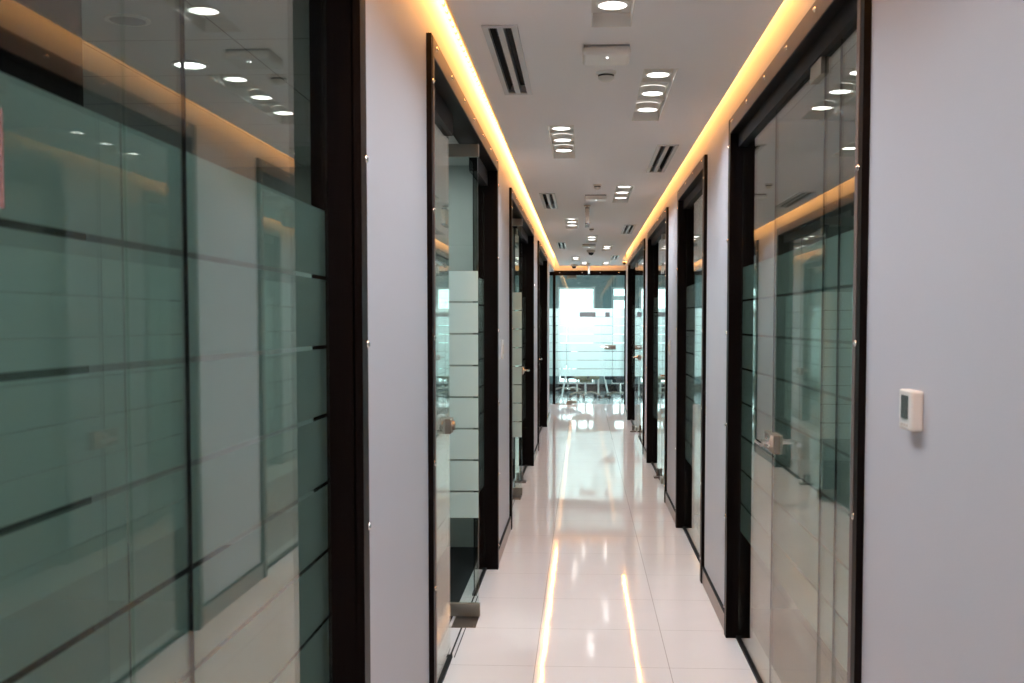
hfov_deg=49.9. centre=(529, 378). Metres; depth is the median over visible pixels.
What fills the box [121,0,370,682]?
glass partition
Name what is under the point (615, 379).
office chair
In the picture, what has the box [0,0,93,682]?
wall partition
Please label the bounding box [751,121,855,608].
glass panel
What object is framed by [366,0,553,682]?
wall
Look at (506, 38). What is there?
ceiling vent
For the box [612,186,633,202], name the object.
recessed light
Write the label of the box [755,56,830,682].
door
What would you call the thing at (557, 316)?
window
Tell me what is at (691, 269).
window
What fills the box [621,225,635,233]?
ceiling vent
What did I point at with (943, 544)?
wall
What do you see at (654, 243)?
window
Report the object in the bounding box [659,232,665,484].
door
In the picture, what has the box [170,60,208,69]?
recessed light
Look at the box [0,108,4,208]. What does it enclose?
notice
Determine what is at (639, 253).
window
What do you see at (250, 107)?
ceiling
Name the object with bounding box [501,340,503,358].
light switch
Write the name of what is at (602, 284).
wall
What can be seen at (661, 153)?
ceiling vent
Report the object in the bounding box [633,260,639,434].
door
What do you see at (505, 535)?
baseboard
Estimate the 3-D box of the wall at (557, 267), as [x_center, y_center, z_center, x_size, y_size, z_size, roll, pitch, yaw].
[0.376,-0.950,20.243,7.200,2.820,0.120,0,3,3]
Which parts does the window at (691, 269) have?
glass pane, glazing rail, glass pane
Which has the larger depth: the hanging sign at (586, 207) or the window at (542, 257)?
the window at (542, 257)
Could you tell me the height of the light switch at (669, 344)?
0.124 m
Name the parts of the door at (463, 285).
glass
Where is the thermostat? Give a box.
[899,389,923,431]
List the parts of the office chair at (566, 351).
backrest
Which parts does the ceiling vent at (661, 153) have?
blade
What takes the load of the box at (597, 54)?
attached to the ceiling at (709, 42)
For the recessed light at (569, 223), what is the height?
0.052 m
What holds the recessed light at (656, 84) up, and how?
in the ceiling at (709, 42)
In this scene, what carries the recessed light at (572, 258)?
in the ceiling at (709, 42)
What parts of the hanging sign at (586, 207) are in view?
panel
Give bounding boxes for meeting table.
[561,359,608,395]
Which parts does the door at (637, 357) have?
glass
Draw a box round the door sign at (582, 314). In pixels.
[580,312,595,316]
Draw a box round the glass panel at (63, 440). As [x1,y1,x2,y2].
[0,72,129,682]
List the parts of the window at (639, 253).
glass pane, glazing rail, glass pane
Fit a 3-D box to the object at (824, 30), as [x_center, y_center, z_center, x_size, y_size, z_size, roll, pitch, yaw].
[0.930,0.072,3.982,0.125,2.447,2.515,0,3,3]
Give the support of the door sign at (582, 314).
attached to the door at (579, 338)
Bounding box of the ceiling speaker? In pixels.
[104,13,150,26]
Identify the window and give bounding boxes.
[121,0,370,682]
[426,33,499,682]
[509,188,534,529]
[537,241,547,450]
[549,270,625,403]
[558,287,594,383]
[611,287,623,383]
[627,238,644,453]
[646,207,668,502]
[675,154,707,582]
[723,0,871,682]
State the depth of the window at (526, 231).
11.25 m
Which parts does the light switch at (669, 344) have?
plate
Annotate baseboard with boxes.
[499,412,549,562]
[549,384,623,390]
[625,408,723,629]
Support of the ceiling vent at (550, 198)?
in the ceiling at (709, 42)
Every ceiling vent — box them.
[481,25,531,94]
[539,193,557,208]
[556,242,566,248]
[610,255,619,259]
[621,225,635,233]
[646,145,678,172]
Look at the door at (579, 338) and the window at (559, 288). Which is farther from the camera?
the window at (559, 288)
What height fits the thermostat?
0.084 m
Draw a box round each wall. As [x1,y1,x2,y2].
[86,165,513,546]
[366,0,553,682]
[549,276,623,383]
[554,254,625,270]
[625,0,1023,682]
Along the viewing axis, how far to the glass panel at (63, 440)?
1.26 m
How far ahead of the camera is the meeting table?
22.52 m
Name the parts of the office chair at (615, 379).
seat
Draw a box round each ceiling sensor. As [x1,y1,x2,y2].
[593,184,600,189]
[596,70,615,81]
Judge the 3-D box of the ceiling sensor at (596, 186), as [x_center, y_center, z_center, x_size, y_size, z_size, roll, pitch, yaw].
[0.504,-1.433,8.223,0.060,0.042,0.060,0,3,3]
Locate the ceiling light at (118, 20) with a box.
[109,16,145,24]
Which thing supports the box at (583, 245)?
attached to the ceiling at (709, 42)
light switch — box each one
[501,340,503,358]
[668,340,670,354]
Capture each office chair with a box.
[552,343,581,393]
[568,351,601,398]
[604,351,623,398]
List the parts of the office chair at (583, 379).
seat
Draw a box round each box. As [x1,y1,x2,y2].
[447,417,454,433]
[582,44,630,65]
[582,244,595,247]
[585,195,606,201]
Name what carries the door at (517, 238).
attached to the window at (526, 231)
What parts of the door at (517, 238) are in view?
glass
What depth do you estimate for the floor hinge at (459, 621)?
5.49 m
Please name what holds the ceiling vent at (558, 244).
in the ceiling at (709, 42)
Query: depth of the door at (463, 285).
5.53 m
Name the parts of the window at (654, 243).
glass pane, glazing rail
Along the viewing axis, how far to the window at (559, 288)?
23.91 m
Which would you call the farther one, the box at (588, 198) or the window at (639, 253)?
the window at (639, 253)
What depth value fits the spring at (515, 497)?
9.42 m
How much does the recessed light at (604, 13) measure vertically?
0.052 m
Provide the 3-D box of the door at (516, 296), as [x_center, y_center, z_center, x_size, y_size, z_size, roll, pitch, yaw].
[-0.468,-0.184,9.457,0.806,2.373,0.032,0,3,3]
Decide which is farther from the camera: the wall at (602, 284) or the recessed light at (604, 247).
the wall at (602, 284)
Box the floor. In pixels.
[94,391,847,682]
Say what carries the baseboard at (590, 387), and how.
attached to the wall at (602, 284)
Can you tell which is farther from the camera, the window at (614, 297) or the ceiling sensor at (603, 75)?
the window at (614, 297)
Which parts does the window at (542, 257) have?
glass pane, glazing rail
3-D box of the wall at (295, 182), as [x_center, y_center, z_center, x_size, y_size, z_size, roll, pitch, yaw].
[-2.065,-0.211,8.209,3.685,2.580,24.200,0,3,3]
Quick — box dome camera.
[587,250,594,254]
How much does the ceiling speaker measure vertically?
0.007 m
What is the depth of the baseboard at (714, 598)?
5.97 m
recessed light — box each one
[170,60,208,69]
[547,125,574,158]
[564,219,578,228]
[571,257,579,260]
[586,235,597,241]
[591,0,635,26]
[601,245,612,250]
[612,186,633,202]
[632,69,677,120]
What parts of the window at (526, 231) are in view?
glazing rail, glass pane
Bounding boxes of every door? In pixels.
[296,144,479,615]
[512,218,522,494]
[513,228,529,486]
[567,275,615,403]
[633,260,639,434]
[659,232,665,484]
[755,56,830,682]
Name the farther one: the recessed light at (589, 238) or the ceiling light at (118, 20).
the recessed light at (589, 238)
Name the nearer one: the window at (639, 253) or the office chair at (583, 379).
the window at (639, 253)
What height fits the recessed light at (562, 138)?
0.052 m
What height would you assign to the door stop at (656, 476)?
0.096 m
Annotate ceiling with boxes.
[81,0,468,167]
[447,0,856,265]
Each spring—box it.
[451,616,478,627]
[513,495,521,499]
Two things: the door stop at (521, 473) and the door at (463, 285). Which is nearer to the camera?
the door at (463, 285)
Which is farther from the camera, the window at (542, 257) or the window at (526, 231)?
the window at (542, 257)
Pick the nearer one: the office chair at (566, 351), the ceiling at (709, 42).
the ceiling at (709, 42)
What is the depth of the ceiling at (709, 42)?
5.00 m
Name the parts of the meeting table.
leg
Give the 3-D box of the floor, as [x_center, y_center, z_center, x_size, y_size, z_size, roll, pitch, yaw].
[0.484,1.033,10.105,8.400,0.100,28.100,0,3,3]
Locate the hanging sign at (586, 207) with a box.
[584,205,590,226]
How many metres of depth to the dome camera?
15.62 m
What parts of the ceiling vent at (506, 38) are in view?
blade, blade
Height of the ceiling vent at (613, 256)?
0.051 m
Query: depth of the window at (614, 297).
23.86 m
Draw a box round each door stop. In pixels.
[519,472,525,482]
[653,468,659,478]
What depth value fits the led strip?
5.64 m

